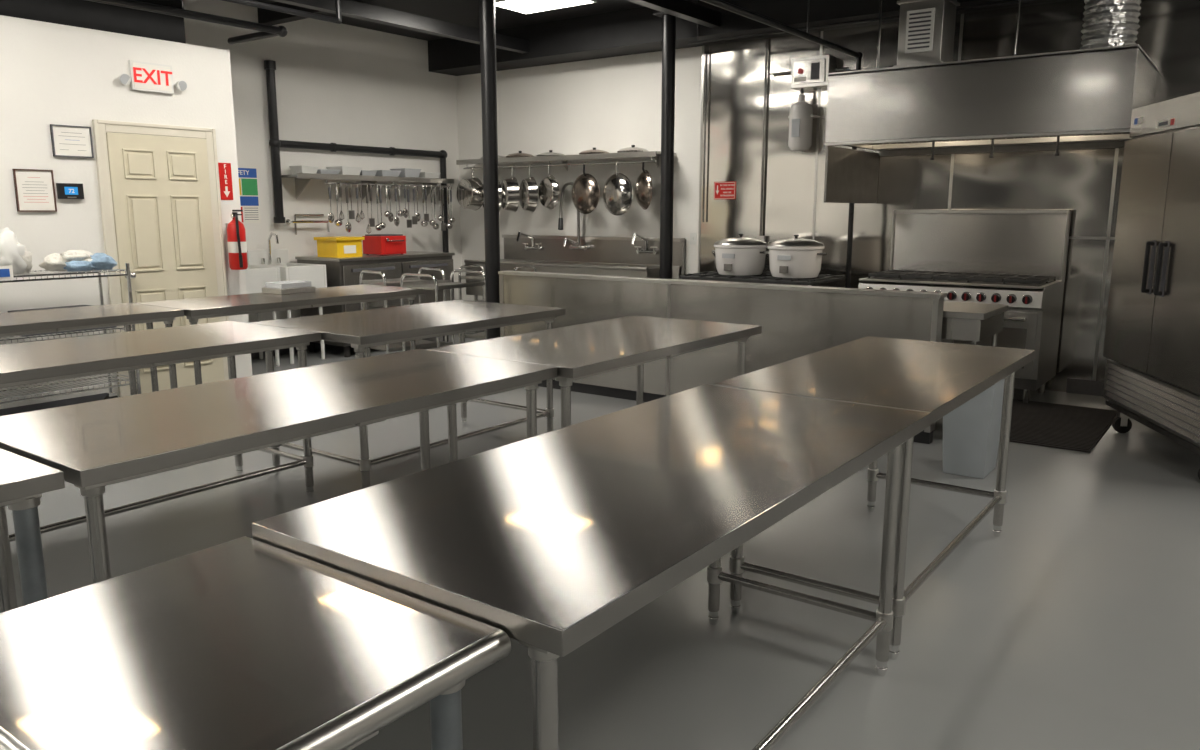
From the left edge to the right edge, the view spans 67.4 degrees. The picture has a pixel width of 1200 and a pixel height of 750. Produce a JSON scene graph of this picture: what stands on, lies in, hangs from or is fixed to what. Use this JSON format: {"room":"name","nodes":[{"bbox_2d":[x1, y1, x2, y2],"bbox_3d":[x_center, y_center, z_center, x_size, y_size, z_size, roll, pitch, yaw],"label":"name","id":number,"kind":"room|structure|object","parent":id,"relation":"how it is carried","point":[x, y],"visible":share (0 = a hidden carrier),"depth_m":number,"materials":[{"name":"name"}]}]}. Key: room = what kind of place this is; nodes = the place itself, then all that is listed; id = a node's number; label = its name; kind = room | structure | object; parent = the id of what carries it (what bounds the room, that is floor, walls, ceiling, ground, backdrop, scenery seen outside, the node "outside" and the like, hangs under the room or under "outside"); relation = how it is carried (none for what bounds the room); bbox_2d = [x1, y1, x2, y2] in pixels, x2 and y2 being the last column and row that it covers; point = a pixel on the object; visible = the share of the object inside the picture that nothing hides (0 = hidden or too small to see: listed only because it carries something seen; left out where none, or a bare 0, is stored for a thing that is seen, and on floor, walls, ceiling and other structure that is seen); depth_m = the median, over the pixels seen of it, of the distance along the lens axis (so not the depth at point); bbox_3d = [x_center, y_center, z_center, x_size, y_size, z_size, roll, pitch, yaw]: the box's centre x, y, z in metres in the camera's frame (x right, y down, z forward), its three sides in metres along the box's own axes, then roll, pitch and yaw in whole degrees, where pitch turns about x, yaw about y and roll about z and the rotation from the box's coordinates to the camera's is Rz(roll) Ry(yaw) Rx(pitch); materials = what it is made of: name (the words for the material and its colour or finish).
{"room":"commercial kitchen","nodes":[
{"label":"commercial kitchen","id":0,"kind":"room"},
{"bbox_2d":[0,0,185,43],"bbox_3d":[-5.918,-2.223,4.026,0.100,0.950,8.420,8,13,36],"label":"ceiling","id":1,"kind":"structure","parent":0,"point":[76,13],"depth_m":6.83,"materials":[{"name":"black paint"}]},
{"bbox_2d":[0,15,252,408],"bbox_3d":[-6.020,-0.734,4.500,1.100,2.750,8.620,8,13,36],"label":"wall","id":2,"kind":"structure","parent":0,"point":[51,73],"depth_m":6.51,"materials":[{"name":"white paint"}]},
{"bbox_2d":[12,169,56,211],"bbox_3d":[-3.952,-1.290,6.298,0.020,0.290,0.250,8,13,36],"label":"framed notice","id":3,"kind":"object","parent":2,"relation":"attached to","point":[34,188],"visible":1,"depth_m":6.29,"materials":[{"name":"paper"}]},
{"bbox_2d":[0,393,105,415],"bbox_3d":[-5.921,0.714,3.946,0.012,0.100,7.440,8,13,36],"label":"baseboard","id":4,"kind":"structure","parent":2,"relation":"attached to","point":[90,398],"depth_m":6.53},
{"bbox_2d":[56,183,83,198],"bbox_3d":[-3.810,-1.323,6.476,0.035,0.110,0.170,8,13,36],"label":"thermostat","id":5,"kind":"object","parent":2,"relation":"attached to","point":[64,190],"visible":1,"depth_m":6.46,"materials":[{"name":"black paint"}]},
{"bbox_2d":[50,124,93,157],"bbox_3d":[-3.786,-1.675,6.457,0.020,0.220,0.270,8,13,36],"label":"framed certificate","id":6,"kind":"object","parent":2,"relation":"attached to","point":[67,140],"visible":1,"depth_m":6.45,"materials":[{"name":"paper"}]},
{"bbox_2d":[119,60,186,93],"bbox_3d":[-3.401,-2.264,6.844,0.065,0.210,0.523,8,13,36],"label":"exit sign","id":7,"kind":"object","parent":2,"relation":"attached to","point":[143,76],"visible":1,"depth_m":6.83,"materials":[{"name":"white plastic"}]},
{"bbox_2d":[92,119,228,396],"bbox_3d":[-3.409,-0.887,7.113,0.029,2.115,0.950,8,13,36],"label":"trim","id":8,"kind":"structure","parent":2,"relation":"attached to","point":[100,127],"depth_m":6.87,"materials":[{"name":"paint"}]},
{"bbox_2d":[106,132,224,393],"bbox_3d":[-3.374,-0.846,7.095,0.116,2.020,0.780,8,13,36],"label":"door","id":9,"kind":"structure","parent":2,"relation":"in","point":[160,185],"depth_m":7.05,"materials":[{"name":"beige paint"}]},
{"bbox_2d":[218,163,232,199],"bbox_3d":[-3.093,-1.600,7.441,0.007,0.300,0.110,8,13,36],"label":"fire extinguisher sign","id":10,"kind":"object","parent":2,"relation":"attached to","point":[225,176],"visible":1,"depth_m":7.44,"materials":[{"name":"red paint"}]},
{"bbox_2d":[226,210,247,269],"bbox_3d":[-3.014,-1.123,7.469,0.201,0.490,0.147,8,13,36],"label":"fire extinguisher","id":11,"kind":"object","parent":2,"relation":"attached to","point":[235,229],"visible":1,"depth_m":7.42,"materials":[{"name":"red paint"}]},
{"bbox_2d":[183,0,461,322],"bbox_3d":[-2.862,-2.006,9.667,0.100,3.400,3.880,8,13,36],"label":"wall","id":12,"kind":"structure","parent":0,"point":[336,83],"depth_m":9.52,"materials":[{"name":"white paint"}]},
{"bbox_2d":[238,167,260,222],"bbox_3d":[-3.488,-1.748,8.756,0.007,0.540,0.380,8,13,36],"label":"poster","id":13,"kind":"object","parent":12,"relation":"attached to","point":[248,176],"visible":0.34,"depth_m":8.82,"materials":[{"name":"paper"}]},
{"bbox_2d":[251,343,337,358],"bbox_3d":[-2.817,-0.377,9.930,0.012,0.100,3.680,8,13,36],"label":"baseboard","id":14,"kind":"structure","parent":12,"relation":"attached to","point":[317,345],"depth_m":9.35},
{"bbox_2d":[285,214,329,234],"bbox_3d":[-3.032,-1.563,9.328,0.113,0.210,0.474,8,13,36],"label":"supply pipe","id":15,"kind":"object","parent":12,"relation":"attached to","point":[288,221],"visible":0.98,"depth_m":9.29,"materials":[{"name":"silver metal"}]},
{"bbox_2d":[264,60,448,251],"bbox_3d":[-2.549,-2.271,9.864,0.110,1.950,2.389,8,13,36],"label":"drain pipe","id":16,"kind":"object","parent":12,"relation":"attached to","point":[275,143],"visible":0.97,"depth_m":9.03,"materials":[{"name":"black metal"}]},
{"bbox_2d":[281,173,453,199],"bbox_3d":[-2.476,-2.042,9.832,0.321,0.249,2.150,8,13,36],"label":"wall shelf","id":17,"kind":"object","parent":12,"relation":"attached to","point":[301,179],"visible":0.96,"depth_m":9.60,"materials":[{"name":"silver metal"}]},
{"bbox_2d":[289,165,440,177],"bbox_3d":[-2.501,-2.199,9.772,0.268,0.110,1.877,8,13,36],"label":"containers","id":18,"kind":"object","parent":17,"relation":"on","point":[343,170],"visible":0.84,"depth_m":9.58,"materials":[{"name":"white plastic"}]},
{"bbox_2d":[328,182,454,233],"bbox_3d":[-2.246,-1.835,9.933,0.084,0.535,1.798,8,13,36],"label":"hanging utensils","id":19,"kind":"object","parent":17,"relation":"hanging from","point":[416,218],"visible":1,"depth_m":9.89,"materials":[{"name":"silver metal"}]},
{"bbox_2d":[253,0,643,40],"bbox_3d":[-0.659,-2.478,2.500,11.900,0.100,12.500,8,13,36],"label":"ceiling","id":20,"kind":"structure","parent":0,"point":[461,12],"depth_m":8.94,"materials":[{"name":"black paint"}]},
{"bbox_2d":[87,0,341,44],"bbox_3d":[-5.310,-2.463,4.160,1.072,0.525,9.222,8,13,36],"label":"pipe","id":21,"kind":"object","parent":20,"relation":"attached to","point":[267,31],"visible":1,"depth_m":7.03,"materials":[{"name":"black metal"}]},
{"bbox_2d":[257,0,395,25],"bbox_3d":[1.443,-2.864,5.338,11.700,0.160,0.120,8,13,36],"label":"ceiling beam","id":22,"kind":"structure","parent":20,"relation":"attached to","point":[268,17],"depth_m":8.49,"materials":[{"name":"black metal"}]},
{"bbox_2d":[271,0,720,52],"bbox_3d":[-1.437,-2.265,2.836,7.200,0.120,11.850,8,13,36],"label":"joist","id":23,"kind":"object","parent":20,"relation":"attached to","point":[683,9],"depth_m":8.04,"materials":[{"name":"black metal"}]},
{"bbox_2d":[495,0,596,13],"bbox_3d":[-0.525,-3.397,8.097,0.840,0.100,0.540,8,13,36],"label":"ceiling light fixture","id":24,"kind":"object","parent":20,"relation":"attached to","point":[521,6],"depth_m":8.17,"materials":[{"name":"white plastic"}]},
{"bbox_2d":[701,0,862,287],"bbox_3d":[0.934,-1.560,5.888,0.243,2.922,4.493,8,13,36],"label":"gas pipe","id":25,"kind":"object","parent":20,"relation":"attached to","point":[719,3],"visible":0.65,"depth_m":6.77,"materials":[{"name":"black metal"}]},
{"bbox_2d":[688,0,1042,67],"bbox_3d":[3.828,-2.607,5.938,7.700,0.880,0.321,8,13,36],"label":"conduit","id":26,"kind":"object","parent":20,"relation":"attached to","point":[1019,2],"depth_m":7.22,"materials":[{"name":"black metal"}]},
{"bbox_2d":[456,46,701,300],"bbox_3d":[3.052,-1.647,7.700,11.800,3.400,0.100,8,13,36],"label":"wall","id":27,"kind":"structure","parent":0,"point":[610,104],"depth_m":9.84,"materials":[{"name":"white paint"}]},
{"bbox_2d":[456,151,675,170],"bbox_3d":[-0.450,-2.323,9.882,2.770,0.144,0.389,8,13,36],"label":"shelf","id":28,"kind":"object","parent":27,"relation":"attached to","point":[654,155],"visible":0.98,"depth_m":9.57,"materials":[{"name":"silver metal"}]},
{"bbox_2d":[457,166,482,210],"bbox_3d":[-1.518,-2.175,10.490,0.163,0.510,0.392,-9,14,-41],"label":"saucepan","id":29,"kind":"object","parent":28,"relation":"hanging from","point":[469,190],"visible":0.98,"depth_m":10.41,"materials":[{"name":"metal"}]},
{"bbox_2d":[482,181,501,210],"bbox_3d":[-1.243,-2.127,10.309,0.153,0.540,0.392,-5,11,-23],"label":"saucepan","id":30,"kind":"object","parent":28,"relation":"hanging from","point":[500,189],"visible":0.16,"depth_m":10.21,"materials":[{"name":"metal"}]},
{"bbox_2d":[501,165,519,211],"bbox_3d":[-1.022,-2.104,10.155,0.143,0.530,0.392,-4,11,-21],"label":"saucepan","id":31,"kind":"object","parent":28,"relation":"hanging from","point":[510,194],"visible":1,"depth_m":10.04,"materials":[{"name":"metal"}]},
{"bbox_2d":[519,164,537,211],"bbox_3d":[-0.798,-2.077,10.007,0.113,0.530,0.392,-5,11,-23],"label":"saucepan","id":32,"kind":"object","parent":28,"relation":"hanging from","point":[528,190],"visible":1,"depth_m":9.92,"materials":[{"name":"metal"}]},
{"bbox_2d":[539,163,559,209],"bbox_3d":[-0.564,-2.063,9.849,0.083,0.500,0.372,-7,12,-33],"label":"frying pan","id":33,"kind":"object","parent":28,"relation":"hanging from","point":[549,191],"visible":1,"depth_m":9.79,"materials":[{"name":"metal"}]},
{"bbox_2d":[480,145,647,158],"bbox_3d":[-0.441,-2.441,9.886,2.275,0.082,0.330,8,13,36],"label":"lids","id":34,"kind":"object","parent":28,"relation":"on","point":[632,148],"visible":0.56,"depth_m":9.56,"materials":[{"name":"silver metal"}]},
{"bbox_2d":[571,162,599,213],"bbox_3d":[-0.184,-1.987,9.559,0.426,0.547,0.113,10,14,43],"label":"wok","id":35,"kind":"object","parent":28,"relation":"hanging from","point":[585,193],"visible":1,"depth_m":9.51,"materials":[{"name":"silver metal"}]},
{"bbox_2d":[603,161,632,215],"bbox_3d":[0.155,-1.935,9.315,0.436,0.562,0.113,10,14,43],"label":"wok","id":36,"kind":"object","parent":28,"relation":"hanging from","point":[618,189],"visible":1,"depth_m":9.27,"materials":[{"name":"metal"}]},
{"bbox_2d":[635,159,651,209],"bbox_3d":[0.425,-1.931,9.129,0.106,0.502,0.395,-4,11,-22],"label":"wok","id":37,"kind":"object","parent":28,"relation":"hanging from","point":[643,186],"visible":1,"depth_m":9.05,"materials":[{"name":"silver metal"}]},
{"bbox_2d":[690,233,695,244],"bbox_3d":[0.954,-1.399,9.238,0.070,0.120,0.016,8,13,36],"label":"light switch","id":38,"kind":"object","parent":27,"relation":"attached to","point":[692,235],"visible":1,"depth_m":9.24,"materials":[{"name":"white plastic"}]},
{"bbox_2d":[428,0,1070,75],"bbox_3d":[2.849,-3.118,7.237,11.700,0.340,0.450,8,13,36],"label":"ceiling","id":39,"kind":"structure","parent":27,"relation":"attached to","point":[632,31],"depth_m":8.82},
{"bbox_2d":[698,0,1199,391],"bbox_3d":[3.972,-1.346,6.994,7.354,3.060,0.015,8,13,36],"label":"cladding","id":40,"kind":"object","parent":27,"relation":"attached to","point":[1084,182],"visible":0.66,"depth_m":7.79,"materials":[{"name":"metal"}]},
{"bbox_2d":[714,181,735,198],"bbox_3d":[1.237,-1.831,8.933,0.240,0.170,0.006,8,13,36],"label":"sign","id":41,"kind":"object","parent":40,"relation":"attached to","point":[722,190],"visible":1,"depth_m":8.93,"materials":[{"name":"red paint"}]},
{"bbox_2d":[702,38,767,241],"bbox_3d":[1.320,-2.233,8.768,0.700,1.930,0.053,8,13,36],"label":"conduit","id":42,"kind":"object","parent":40,"relation":"attached to","point":[760,237],"visible":0.8,"depth_m":8.69,"materials":[{"name":"silver metal"}]},
{"bbox_2d":[768,55,849,150],"bbox_3d":[1.937,-2.451,8.149,0.990,0.820,0.243,8,13,36],"label":"fire suppression system","id":43,"kind":"object","parent":40,"relation":"attached to","point":[812,72],"visible":0.87,"depth_m":8.13,"materials":[{"name":"silver metal"}]},
{"bbox_2d":[824,44,1156,203],"bbox_3d":[2.950,-1.826,6.908,2.088,0.985,1.186,8,13,36],"label":"exhaust hood","id":44,"kind":"object","parent":40,"relation":"attached to","point":[1081,98],"visible":0.94,"depth_m":6.46,"materials":[{"name":"metal"}]},
{"bbox_2d":[893,0,959,66],"bbox_3d":[2.462,-2.751,6.752,0.360,0.888,0.362,8,13,36],"label":"duct","id":45,"kind":"object","parent":44,"relation":"on","point":[926,27],"visible":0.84,"depth_m":6.66,"materials":[{"name":"silver metal"}]},
{"bbox_2d":[1080,0,1140,48],"bbox_3d":[3.470,-2.618,6.076,0.353,0.868,0.353,8,13,36],"label":"duct","id":46,"kind":"object","parent":44,"relation":"on","point":[1108,23],"visible":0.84,"depth_m":5.99,"materials":[{"name":"silver metal"}]},
{"bbox_2d":[1066,378,1103,395],"bbox_3d":[5.746,0.338,5.952,4.800,0.120,0.015,8,13,36],"label":"baseboard","id":47,"kind":"structure","parent":27,"relation":"attached to","point":[1077,386],"depth_m":7.27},
{"bbox_2d":[0,330,1199,749],"bbox_3d":[-0.659,0.965,3.127,11.900,0.100,12.500,8,13,36],"label":"floor","id":48,"kind":"structure","parent":0,"point":[1076,626],"depth_m":3.40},
{"bbox_2d":[0,448,64,605],"bbox_3d":[-2.032,0.720,1.809,0.750,0.854,1.555,8,13,36],"label":"prep table","id":49,"kind":"object","parent":48,"relation":"on","point":[23,481],"visible":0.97,"depth_m":2.14,"materials":[{"name":"silver metal"}]},
{"bbox_2d":[0,263,140,403],"bbox_3d":[-3.912,-0.160,5.950,0.480,1.099,1.560,8,13,36],"label":"cart","id":50,"kind":"object","parent":48,"relation":"on","point":[110,394],"visible":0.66,"depth_m":6.19,"materials":[{"name":"silver metal"}]},
{"bbox_2d":[0,265,13,279],"bbox_3d":[-3.780,-0.639,5.651,0.008,0.090,0.170,8,13,36],"label":"label","id":51,"kind":"object","parent":50,"relation":"attached to","point":[6,272],"visible":1,"depth_m":5.69,"materials":[{"name":"paper"}]},
{"bbox_2d":[0,227,32,273],"bbox_3d":[-3.897,-0.805,5.834,0.303,0.297,0.391,3,11,18],"label":"plastic bag","id":52,"kind":"object","parent":50,"relation":"on","point":[12,252],"visible":0.81,"depth_m":5.80,"materials":[{"name":"white plastic"}]},
{"bbox_2d":[8,305,116,336],"bbox_3d":[-3.711,-0.380,6.170,0.350,0.145,0.600,8,13,36],"label":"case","id":53,"kind":"object","parent":50,"relation":"on","point":[75,305],"visible":0.25,"depth_m":6.13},
{"bbox_2d":[39,250,116,271],"bbox_3d":[-3.596,-0.795,6.219,0.336,0.140,0.445,8,13,36],"label":"pile","id":54,"kind":"object","parent":50,"relation":"on","point":[70,260],"visible":1,"depth_m":6.13,"materials":[{"name":"white fabric"}]},
{"bbox_2d":[0,303,183,394],"bbox_3d":[-3.248,0.078,5.315,0.690,0.860,1.340,8,13,36],"label":"prep table","id":55,"kind":"object","parent":48,"relation":"on","point":[126,314],"visible":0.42,"depth_m":5.31,"materials":[{"name":"silver metal"}]},
{"bbox_2d":[0,321,320,541],"bbox_3d":[-2.197,0.279,4.214,0.810,0.860,1.580,8,13,36],"label":"prep table","id":56,"kind":"object","parent":48,"relation":"on","point":[25,363],"visible":0.89,"depth_m":4.08,"materials":[{"name":"silver metal"}]},
{"bbox_2d":[0,536,510,749],"bbox_3d":[-0.589,0.804,1.409,0.700,0.832,0.587,8,13,36],"label":"prep table","id":57,"kind":"object","parent":48,"relation":"on","point":[242,643],"visible":1,"depth_m":1.29,"materials":[{"name":"silver metal"}]},
{"bbox_2d":[245,265,280,365],"bbox_3d":[-3.385,-0.702,8.504,0.630,1.252,0.440,8,13,36],"label":"utility sink","id":58,"kind":"object","parent":48,"relation":"on","point":[256,276],"visible":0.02,"depth_m":8.31,"materials":[{"name":"white plastic"}]},
{"bbox_2d":[0,349,556,612],"bbox_3d":[-1.012,0.477,3.125,0.790,0.860,1.780,8,13,36],"label":"prep table","id":59,"kind":"object","parent":48,"relation":"on","point":[96,445],"visible":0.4,"depth_m":2.71,"materials":[{"name":"silver metal"}]},
{"bbox_2d":[133,284,423,391],"bbox_3d":[-2.241,-0.154,6.589,0.720,0.860,1.920,8,13,36],"label":"prep table","id":60,"kind":"object","parent":48,"relation":"on","point":[194,309],"visible":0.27,"depth_m":6.25,"materials":[{"name":"silver metal"}]},
{"bbox_2d":[262,280,315,294],"bbox_3d":[-2.325,-0.657,6.724,0.240,0.079,0.300,8,13,36],"label":"hotel pan","id":61,"kind":"object","parent":60,"relation":"on","point":[293,286],"visible":1,"depth_m":6.65,"materials":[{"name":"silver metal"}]},
{"bbox_2d":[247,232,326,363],"bbox_3d":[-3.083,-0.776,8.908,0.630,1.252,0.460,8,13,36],"label":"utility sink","id":62,"kind":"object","parent":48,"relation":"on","point":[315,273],"visible":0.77,"depth_m":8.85,"materials":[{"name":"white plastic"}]},
{"bbox_2d":[295,251,454,356],"bbox_3d":[-2.371,-0.803,9.759,0.740,1.000,1.580,8,13,36],"label":"table","id":63,"kind":"object","parent":48,"relation":"on","point":[346,271],"visible":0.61,"depth_m":9.29,"materials":[{"name":"metal"}]},
{"bbox_2d":[314,236,364,257],"bbox_3d":[-2.647,-1.302,9.149,0.360,0.199,0.350,8,13,36],"label":"container","id":64,"kind":"object","parent":63,"relation":"on","point":[338,246],"visible":1,"depth_m":9.04,"materials":[{"name":"plastic"}]},
{"bbox_2d":[362,234,405,254],"bbox_3d":[-2.279,-1.389,9.584,0.348,0.214,0.340,8,13,36],"label":"container","id":65,"kind":"object","parent":63,"relation":"on","point":[378,244],"visible":1,"depth_m":9.48,"materials":[{"name":"red paint"}]},
{"bbox_2d":[359,267,447,357],"bbox_3d":[-1.815,-0.513,8.350,0.720,0.933,0.447,-10,14,-43],"label":"utility cart","id":66,"kind":"object","parent":48,"relation":"on","point":[387,348],"visible":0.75,"depth_m":8.31,"materials":[{"name":"silver metal"}]},
{"bbox_2d":[250,300,564,488],"bbox_3d":[-1.068,0.072,5.351,0.940,0.860,1.600,8,13,36],"label":"prep table","id":67,"kind":"object","parent":48,"relation":"on","point":[361,329],"visible":0.64,"depth_m":5.01,"materials":[{"name":"silver metal"}]},
{"bbox_2d":[400,269,486,350],"bbox_3d":[-1.379,-0.455,8.035,0.447,0.933,0.720,7,12,34],"label":"utility cart","id":68,"kind":"object","parent":48,"relation":"on","point":[435,285],"visible":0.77,"depth_m":7.95,"materials":[{"name":"silver metal"}]},
{"bbox_2d":[479,0,499,338],"bbox_3d":[-0.934,-1.649,7.712,0.240,3.399,0.240,8,13,36],"label":"support column","id":69,"kind":"structure","parent":48,"relation":"on","point":[486,7],"depth_m":7.62,"materials":[{"name":"black metal"}]},
{"bbox_2d":[458,264,536,339],"bbox_3d":[-1.009,-0.625,8.964,0.720,0.933,0.447,5,11,26],"label":"utility cart","id":70,"kind":"object","parent":48,"relation":"on","point":[481,335],"visible":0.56,"depth_m":8.87,"materials":[{"name":"silver metal"}]},
{"bbox_2d":[464,182,684,339],"bbox_3d":[-0.331,-1.201,9.771,2.470,1.778,0.730,8,13,36],"label":"sink","id":71,"kind":"object","parent":48,"relation":"on","point":[637,255],"visible":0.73,"depth_m":9.83,"materials":[{"name":"silver metal"}]},
{"bbox_2d":[252,384,930,749],"bbox_3d":[0.160,0.624,2.318,0.780,0.860,1.785,8,13,36],"label":"prep table","id":72,"kind":"object","parent":48,"relation":"on","point":[551,540],"visible":0.94,"depth_m":1.87,"materials":[{"name":"silver metal"}]},
{"bbox_2d":[427,315,761,461],"bbox_3d":[0.048,0.235,4.453,0.820,0.860,1.630,8,13,36],"label":"prep table","id":73,"kind":"object","parent":48,"relation":"on","point":[579,351],"visible":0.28,"depth_m":4.14,"materials":[{"name":"silver metal"}]},
{"bbox_2d":[653,12,675,278],"bbox_3d":[0.637,-1.803,8.554,0.240,3.399,0.240,8,13,36],"label":"support column","id":74,"kind":"structure","parent":48,"relation":"on","point":[668,21],"depth_m":8.44,"materials":[{"name":"black metal"}]},
{"bbox_2d":[498,270,946,443],"bbox_3d":[0.652,-0.228,6.732,3.670,0.955,0.137,8,13,36],"label":"wall","id":75,"kind":"structure","parent":48,"relation":"on","point":[796,321],"depth_m":6.48,"materials":[{"name":"metal"}]},
{"bbox_2d":[679,271,845,287],"bbox_3d":[1.453,-0.454,8.126,1.260,0.900,0.904,8,13,36],"label":"stove","id":76,"kind":"object","parent":48,"relation":"on","point":[823,280],"visible":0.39,"depth_m":7.79,"materials":[{"name":"metal"}]},
{"bbox_2d":[712,252,716,270],"bbox_3d":[1.160,-1.112,8.522,0.245,0.247,0.200,-1,10,-6],"label":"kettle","id":77,"kind":"object","parent":76,"relation":"on","point":[713,253],"visible":0.07,"depth_m":8.50,"materials":[{"name":"silver metal"}]},
{"bbox_2d":[712,234,767,274],"bbox_3d":[1.259,-1.084,8.069,0.480,0.357,0.480,-2,10,-9],"label":"rice cooker","id":78,"kind":"object","parent":76,"relation":"on","point":[740,255],"visible":0.92,"depth_m":7.89,"materials":[{"name":"white metal"}]},
{"bbox_2d":[765,235,826,277],"bbox_3d":[1.686,-1.028,7.761,0.480,0.357,0.480,-2,10,-9],"label":"rice cooker","id":79,"kind":"object","parent":76,"relation":"on","point":[796,257],"visible":1,"depth_m":7.58,"materials":[{"name":"white metal"}]},
{"bbox_2d":[713,336,1035,659],"bbox_3d":[1.155,0.384,3.638,0.755,0.860,1.535,8,13,36],"label":"prep table","id":80,"kind":"object","parent":48,"relation":"on","point":[935,378],"visible":0.85,"depth_m":3.34,"materials":[{"name":"silver metal"}]},
{"bbox_2d":[858,210,1070,402],"bbox_3d":[2.903,-0.592,7.291,1.386,1.470,0.890,8,13,36],"label":"range","id":81,"kind":"object","parent":48,"relation":"on","point":[1017,259],"visible":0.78,"depth_m":7.23,"materials":[{"name":"silver metal"}]},
{"bbox_2d":[943,378,1004,478],"bbox_3d":[2.115,0.240,5.099,0.309,0.620,0.369,8,13,36],"label":"waste bin","id":82,"kind":"object","parent":48,"relation":"on","point":[971,431],"visible":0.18,"depth_m":4.99,"materials":[{"name":"grey plastic"}]},
{"bbox_2d":[941,301,1008,346],"bbox_3d":[1.009,-0.217,6.989,3.840,0.840,0.660,8,13,36],"label":"table","id":83,"kind":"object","parent":48,"relation":"on","point":[966,321],"depth_m":5.69,"materials":[{"name":"silver metal"}]},
{"bbox_2d":[1010,399,1117,452],"bbox_3d":[3.094,0.328,6.282,0.780,0.019,1.370,8,13,36],"label":"rubber floor mat","id":84,"kind":"object","parent":48,"relation":"on","point":[1060,426],"visible":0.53,"depth_m":6.16,"materials":[{"name":"black rubber"}]},
{"bbox_2d":[1103,92,1199,478],"bbox_3d":[3.658,-0.536,5.228,0.875,2.100,1.370,2,10,9],"label":"refrigerator","id":85,"kind":"object","parent":48,"relation":"on","point":[1152,341],"visible":1,"depth_m":5.27,"materials":[{"name":"silver metal"}]}
]}

